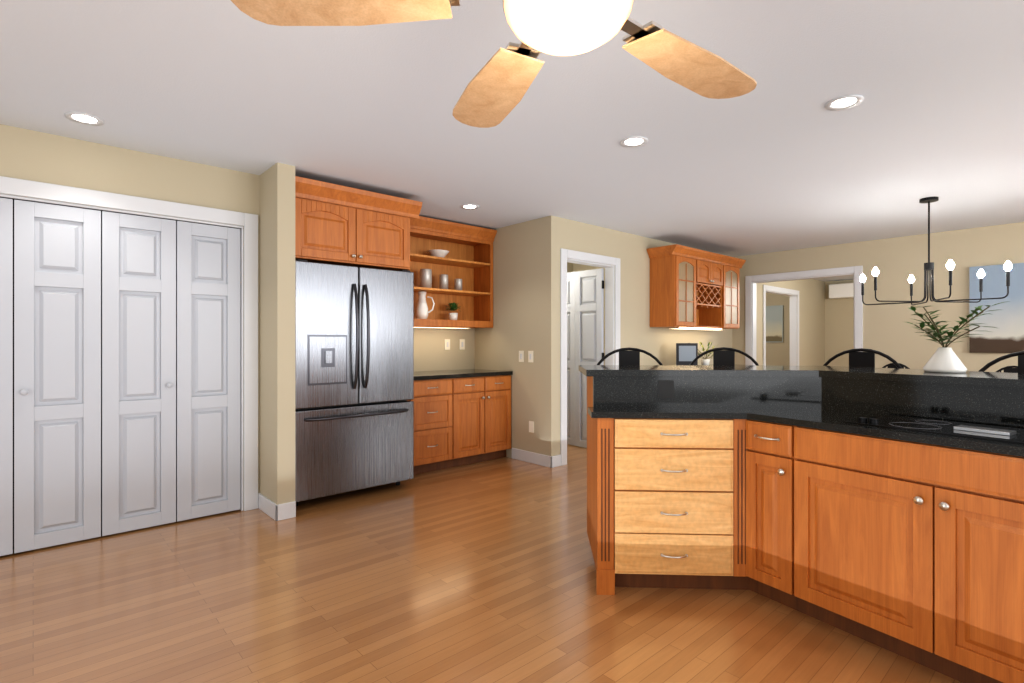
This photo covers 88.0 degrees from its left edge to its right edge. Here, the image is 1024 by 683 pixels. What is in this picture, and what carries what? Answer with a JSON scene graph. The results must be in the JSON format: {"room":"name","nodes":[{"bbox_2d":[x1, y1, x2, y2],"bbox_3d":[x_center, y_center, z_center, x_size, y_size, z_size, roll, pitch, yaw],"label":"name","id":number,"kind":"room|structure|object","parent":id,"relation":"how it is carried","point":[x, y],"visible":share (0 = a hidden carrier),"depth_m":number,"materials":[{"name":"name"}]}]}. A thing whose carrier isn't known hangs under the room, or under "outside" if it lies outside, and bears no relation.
{"room":"kitchen","nodes":[
{"label":"kitchen","id":0,"kind":"room"},
{"bbox_2d":[0,124,259,510],"bbox_3d":[-3.538,0.000,2.450,4.435,2.440,0.120,0,0,-42],"label":"wall","id":1,"kind":"structure","parent":0,"point":[30,155],"depth_m":3.37,"materials":[{"name":"beige paint"}]},
{"bbox_2d":[0,197,240,555],"bbox_3d":[-2.552,0.197,3.294,1.594,2.022,0.100,0,0,-42],"label":"closet bifold doors","id":2,"kind":"structure","parent":1,"relation":"in","point":[119,372],"depth_m":3.32,"materials":[{"name":"grey wood"}]},
{"bbox_2d":[0,176,257,510],"bbox_3d":[-2.569,0.148,3.313,1.810,2.145,0.138,0,0,-42],"label":"trim","id":3,"kind":"structure","parent":1,"relation":"attached to","point":[16,188],"depth_m":3.81,"materials":[{"name":"white wood"}]},
{"bbox_2d":[258,448,560,520],"bbox_3d":[3.221,1.165,2.998,15.200,0.110,8.130,0,0,-42],"label":"baseboard","id":4,"kind":"structure","parent":1,"relation":"attached to","point":[273,510],"depth_m":3.84,"materials":[{"name":"white wood"}]},
{"bbox_2d":[260,162,294,504],"bbox_3d":[-1.888,0.000,4.022,0.120,2.440,1.000,0,0,-42],"label":"wall","id":5,"kind":"structure","parent":0,"point":[277,183],"depth_m":3.67,"materials":[{"name":"beige paint"}]},
{"bbox_2d":[414,327,475,370],"bbox_3d":[-2.987,0.000,3.783,7.040,2.440,0.120,0,0,-42],"label":"wall","id":6,"kind":"structure","parent":0,"point":[430,354],"depth_m":5.72,"materials":[{"name":"beige paint"}]},
{"bbox_2d":[295,176,422,270],"bbox_3d":[-1.460,-0.883,4.431,1.055,0.563,0.960,0,0,-42],"label":"upper cabinet","id":7,"kind":"object","parent":6,"relation":"attached to","point":[342,225],"visible":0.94,"depth_m":4.06,"materials":[{"name":"brown wood"}]},
{"bbox_2d":[445,339,449,349],"bbox_3d":[-0.702,0.033,5.759,0.070,0.115,0.009,0,0,-42],"label":"switch plate","id":8,"kind":"object","parent":6,"relation":"attached to","point":[447,341],"depth_m":5.76,"materials":[{"name":"beige plastic"}]},
{"bbox_2d":[410,216,496,327],"bbox_3d":[-0.790,-0.675,5.417,1.341,1.050,0.395,0,0,-42],"label":"shelf unit","id":9,"kind":"object","parent":6,"relation":"attached to","point":[467,259],"visible":0.5,"depth_m":5.67,"materials":[{"name":"brown wood"}]},
{"bbox_2d":[416,291,434,318],"bbox_3d":[-0.886,-0.358,5.351,0.155,0.285,0.155,0,0,-42],"label":"pitcher","id":10,"kind":"object","parent":9,"relation":"on","point":[422,312],"visible":0.88,"depth_m":5.31,"materials":[{"name":"white ceramic"}]},
{"bbox_2d":[420,269,431,287],"bbox_3d":[-0.871,-0.630,5.359,0.120,0.199,0.120,0,0,-42],"label":"canister","id":11,"kind":"object","parent":9,"relation":"on","point":[426,278],"visible":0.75,"depth_m":5.31,"materials":[{"name":"silver metal"}]},
{"bbox_2d":[427,250,448,256],"bbox_3d":[-0.759,-0.888,5.460,0.228,0.080,0.228,0,0,-42],"label":"bowl","id":12,"kind":"object","parent":9,"relation":"on","point":[440,253],"visible":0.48,"depth_m":5.39,"materials":[{"name":"white ceramic"}]},
{"bbox_2d":[439,274,447,288],"bbox_3d":[-0.708,-0.613,5.506,0.092,0.164,0.092,0,0,-42],"label":"canister","id":13,"kind":"object","parent":9,"relation":"on","point":[443,281],"visible":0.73,"depth_m":5.47,"materials":[{"name":"silver metal"}]},
{"bbox_2d":[444,302,460,319],"bbox_3d":[-0.619,-0.315,5.597,0.187,0.198,0.187,0,0,-42],"label":"potted plant","id":14,"kind":"object","parent":9,"relation":"on","point":[453,316],"visible":0.94,"depth_m":5.57,"materials":[{"name":"white ceramic"}]},
{"bbox_2d":[454,279,461,289],"bbox_3d":[-0.570,-0.598,5.631,0.084,0.134,0.084,0,0,-42],"label":"canister","id":15,"kind":"object","parent":9,"relation":"on","point":[457,284],"visible":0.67,"depth_m":5.59,"materials":[{"name":"silver metal"}]},
{"bbox_2d":[459,339,464,349],"bbox_3d":[-0.553,0.033,5.893,0.070,0.115,0.009,0,0,-42],"label":"switch plate","id":16,"kind":"object","parent":6,"relation":"attached to","point":[461,341],"depth_m":5.89,"materials":[{"name":"beige plastic"}]},
{"bbox_2d":[0,444,961,682],"bbox_3d":[2.333,1.270,4.130,17.000,0.100,13.000,0,0,-42],"label":"floor","id":17,"kind":"structure","parent":0,"point":[482,572],"depth_m":2.43,"materials":[{"name":"brown wood"}]},
{"bbox_2d":[295,259,413,505],"bbox_3d":[-1.453,0.312,4.405,0.980,1.815,0.954,0,0,-42],"label":"fridge","id":18,"kind":"object","parent":17,"relation":"on","point":[354,375],"visible":0.88,"depth_m":4.06,"materials":[{"name":"grey metal"}]},
{"bbox_2d":[407,369,512,474],"bbox_3d":[-0.695,0.765,5.315,1.336,0.910,0.672,0,0,-42],"label":"base cabinet","id":19,"kind":"object","parent":17,"relation":"on","point":[462,416],"visible":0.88,"depth_m":5.11,"materials":[{"name":"brown wood"}]},
{"bbox_2d":[597,347,662,364],"bbox_3d":[0.787,0.631,3.382,0.519,1.180,0.474,0,0,3],"label":"stool","id":20,"kind":"object","parent":17,"relation":"on","point":[632,357],"visible":0.19,"depth_m":3.60,"materials":[{"name":"black metal"}]},
{"bbox_2d":[690,347,758,365],"bbox_3d":[1.397,0.631,3.528,0.519,1.180,0.474,0,0,25],"label":"stool","id":21,"kind":"object","parent":17,"relation":"on","point":[723,355],"visible":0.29,"depth_m":3.73,"materials":[{"name":"black metal"}]},
{"bbox_2d":[587,393,1023,682],"bbox_3d":[1.687,0.794,2.012,1.173,0.853,3.316,0,0,-42],"label":"kitchen island","id":22,"kind":"object","parent":17,"relation":"on","point":[882,507],"depth_m":2.21,"materials":[{"name":"brown wood"}]},
{"bbox_2d":[587,397,1023,476],"bbox_3d":[1.666,0.350,1.846,0.974,0.035,3.041,0,0,-42],"label":"island countertop","id":23,"kind":"structure","parent":22,"relation":"on","point":[945,442],"depth_m":2.22,"materials":[{"name":"black stone"}]},
{"bbox_2d":[823,348,902,368],"bbox_3d":[1.910,0.631,3.066,0.474,1.180,0.519,0,0,-32],"label":"stool","id":24,"kind":"object","parent":17,"relation":"on","point":[864,358],"visible":0.19,"depth_m":3.18,"materials":[{"name":"black metal"}]},
{"bbox_2d":[882,363,909,368],"bbox_3d":[3.836,0.721,5.380,0.474,1.001,0.489,0,0,-42],"label":"dining chair","id":25,"kind":"object","parent":17,"relation":"on","point":[891,365],"visible":0.12,"depth_m":5.54,"materials":[{"name":"black metal"}]},
{"bbox_2d":[979,351,1023,372],"bbox_3d":[2.323,0.631,2.415,0.474,1.180,0.519,0,0,-32],"label":"stool","id":26,"kind":"object","parent":17,"relation":"on","point":[1020,354],"visible":0.21,"depth_m":2.61,"materials":[{"name":"black metal"}]},
{"bbox_2d":[996,366,1017,372],"bbox_3d":[4.439,0.721,4.712,0.474,1.001,0.489,0,0,-42],"label":"dining chair","id":27,"kind":"object","parent":17,"relation":"on","point":[1010,369],"visible":0.17,"depth_m":4.88,"materials":[{"name":"black metal"}]},
{"bbox_3d":[2.428,0.765,6.524,1.770,0.910,0.639,0,0,-42],"label":"cabinet","id":28,"kind":"object","parent":17,"relation":"on","visible":0},
{"bbox_2d":[676,343,697,364],"bbox_3d":[2.042,0.164,6.189,0.240,0.288,0.110,0,0,9],"label":"framed picture","id":29,"kind":"object","parent":28,"relation":"on","point":[686,353],"visible":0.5,"depth_m":6.18,"materials":[{"name":"black"}]},
{"bbox_2d":[698,342,717,364],"bbox_3d":[2.407,0.152,6.540,0.416,0.312,0.425,0,0,-42],"label":"potted plant","id":30,"kind":"object","parent":28,"relation":"on","point":[705,361],"depth_m":6.50,"materials":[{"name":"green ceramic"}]},
{"bbox_2d":[476,218,541,457],"bbox_3d":[-0.018,0.000,5.658,0.120,2.440,1.080,0,0,-42],"label":"wall","id":31,"kind":"structure","parent":0,"point":[517,303],"depth_m":5.46,"materials":[{"name":"beige paint"}]},
{"bbox_2d":[519,351,523,361],"bbox_3d":[0.093,0.153,5.436,0.009,0.115,0.070,0,0,-42],"label":"switch plate","id":32,"kind":"object","parent":31,"relation":"attached to","point":[521,359],"depth_m":5.43,"materials":[{"name":"beige plastic"}]},
{"bbox_2d":[528,351,532,361],"bbox_3d":[0.187,0.153,5.332,0.009,0.115,0.070,0,0,-42],"label":"switch plate","id":33,"kind":"object","parent":31,"relation":"attached to","point":[530,353],"depth_m":5.33,"materials":[{"name":"beige plastic"}]},
{"bbox_2d":[529,421,533,432],"bbox_3d":[0.195,0.857,5.326,0.006,0.115,0.070,0,0,-42],"label":"switch plate","id":34,"kind":"object","parent":31,"relation":"attached to","point":[531,423],"depth_m":5.32,"materials":[{"name":"beige plastic"}]},
{"bbox_2d":[0,0,1023,281],"bbox_3d":[2.333,-1.270,4.130,17.000,0.100,13.000,0,0,-42],"label":"ceiling","id":35,"kind":"structure","parent":0,"point":[780,158],"depth_m":2.81,"materials":[{"name":"white paint"}]},
{"bbox_2d":[65,112,103,125],"bbox_3d":[-2.338,-1.217,2.901,0.169,0.006,0.169,0,0,42],"label":"recessed light","id":36,"kind":"object","parent":35,"relation":"in","point":[82,118],"depth_m":2.90,"materials":[{"name":"white"}]},
{"bbox_2d":[461,204,478,209],"bbox_3d":[-0.380,-1.217,4.791,0.169,0.006,0.169,0,0,39],"label":"recessed light","id":37,"kind":"object","parent":35,"relation":"in","point":[466,206],"depth_m":4.78,"materials":[{"name":"white"}]},
{"bbox_2d":[231,0,756,127],"bbox_3d":[0.167,-0.935,1.181,1.373,0.568,1.414,0,0,-42],"label":"ceiling fan","id":38,"kind":"object","parent":35,"relation":"hanging from","point":[496,88],"visible":1,"depth_m":1.23,"materials":[{"name":"brown wood"}]},
{"bbox_2d":[620,136,647,147],"bbox_3d":[0.744,-1.217,3.233,0.169,0.006,0.169,0,0,42],"label":"recessed light","id":39,"kind":"object","parent":35,"relation":"in","point":[634,141],"depth_m":3.23,"materials":[{"name":"white"}]},
{"bbox_2d":[825,95,863,110],"bbox_3d":[1.695,-1.217,2.704,0.169,0.006,0.169,0,0,9],"label":"recessed light","id":40,"kind":"object","parent":35,"relation":"in","point":[843,102],"depth_m":2.70,"materials":[{"name":"white glass"}]},
{"bbox_2d":[860,197,1011,305],"bbox_3d":[3.557,-0.777,4.521,0.957,0.884,1.044,0,0,-42],"label":"chandelier","id":41,"kind":"object","parent":35,"relation":"hanging from","point":[929,279],"visible":1,"depth_m":4.51,"materials":[{"name":"black metal"}]},
{"bbox_2d":[567,262,572,272],"bbox_3d":[0.031,0.000,7.454,2.600,2.440,0.120,0,0,-42],"label":"wall","id":42,"kind":"structure","parent":0,"point":[572,267],"depth_m":8.14,"materials":[{"name":"beige paint"}]},
{"bbox_2d":[573,263,604,364],"bbox_3d":[1.591,0.000,7.577,0.120,2.440,1.770,0,0,-42],"label":"wall","id":43,"kind":"structure","parent":0,"point":[576,267],"depth_m":7.93,"materials":[{"name":"beige paint"}]},
{"bbox_2d":[542,215,731,455],"bbox_3d":[1.787,0.000,6.480,3.900,2.440,0.120,0,0,-42],"label":"wall","id":44,"kind":"structure","parent":0,"point":[629,250],"depth_m":5.80,"materials":[{"name":"beige paint"}]},
{"bbox_2d":[567,268,603,447],"bbox_3d":[0.720,0.200,6.132,0.109,2.020,0.790,0,0,-42],"label":"door","id":45,"kind":"structure","parent":44,"relation":"in","point":[585,317],"depth_m":6.10,"materials":[{"name":"grey wood"}]},
{"bbox_2d":[560,248,619,465],"bbox_3d":[0.796,0.153,5.571,0.960,2.135,0.138,0,0,-42],"label":"trim","id":46,"kind":"structure","parent":44,"relation":"attached to","point":[565,254],"depth_m":5.45,"materials":[{"name":"white wood"}]},
{"bbox_2d":[647,244,698,327],"bbox_3d":[1.912,-0.627,6.274,0.470,0.915,0.346,0,0,-42],"label":"upper cabinet","id":47,"kind":"object","parent":44,"relation":"attached to","point":[694,288],"depth_m":6.13,"materials":[{"name":"brown wood"}]},
{"bbox_2d":[699,249,726,327],"bbox_3d":[2.328,-0.627,6.650,0.794,0.915,0.346,0,0,-42],"label":"upper cabinet","id":48,"kind":"object","parent":44,"relation":"attached to","point":[712,266],"depth_m":6.69,"materials":[{"name":"brown wood"}]},
{"bbox_2d":[703,256,742,328],"bbox_3d":[2.743,-0.627,7.025,0.470,0.915,0.346,0,0,-42],"label":"upper cabinet","id":49,"kind":"object","parent":44,"relation":"attached to","point":[734,265],"depth_m":6.93,"materials":[{"name":"brown wood"}]},
{"bbox_2d":[756,279,823,365],"bbox_3d":[4.713,0.000,9.394,4.350,2.440,0.120,0,0,-42],"label":"wall","id":50,"kind":"structure","parent":0,"point":[811,291],"depth_m":10.36,"materials":[{"name":"beige paint"}]},
{"bbox_2d":[766,305,783,341],"bbox_3d":[5.707,-0.380,11.558,0.027,0.800,0.400,0,0,-42],"label":"picture","id":51,"kind":"object","parent":50,"relation":"attached to","point":[782,320],"visible":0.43,"depth_m":11.42},
{"bbox_2d":[766,306,781,341],"bbox_3d":[5.696,-0.380,11.548,0.001,0.760,0.360,0,0,-42],"label":"canvas","id":52,"kind":"object","parent":51,"relation":"attached to","point":[773,324],"visible":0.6,"depth_m":11.53},
{"bbox_2d":[824,280,853,366],"bbox_3d":[6.937,0.000,10.311,0.120,2.440,8.000,0,0,-42],"label":"wall","id":53,"kind":"structure","parent":0,"point":[826,328],"depth_m":10.64,"materials":[{"name":"beige paint"}]},
{"bbox_2d":[829,283,853,298],"bbox_3d":[6.606,-1.000,10.430,0.207,0.280,0.620,0,0,-42],"label":"mini-split unit","id":54,"kind":"object","parent":53,"relation":"attached to","point":[843,290],"visible":0.6,"depth_m":10.42,"materials":[{"name":"white plastic"}]},
{"bbox_2d":[732,222,1023,371],"bbox_3d":[5.760,0.000,4.902,0.120,2.440,7.550,0,0,-42],"label":"wall","id":55,"kind":"structure","parent":0,"point":[888,329],"depth_m":6.11,"materials":[{"name":"beige paint"}]},
{"bbox_2d":[745,266,862,365],"bbox_3d":[3.833,0.148,7.022,0.138,2.145,1.430,0,0,-42],"label":"trim","id":56,"kind":"structure","parent":55,"relation":"attached to","point":[750,284],"depth_m":7.45,"materials":[{"name":"white"}]},
{"bbox_2d":[969,263,1023,352],"bbox_3d":[5.356,-0.340,5.230,0.034,0.920,1.280,0,0,-42],"label":"framed picture","id":57,"kind":"object","parent":55,"relation":"attached to","point":[1006,318],"visible":0.86,"depth_m":5.53},
{"bbox_2d":[907,301,1008,372],"bbox_3d":[2.045,-0.015,2.469,0.747,0.316,0.429,0,0,-42],"label":"vase","id":58,"kind":"object","parent":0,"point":[944,359],"visible":1,"depth_m":2.44,"materials":[{"name":"white ceramic"}]}
]}

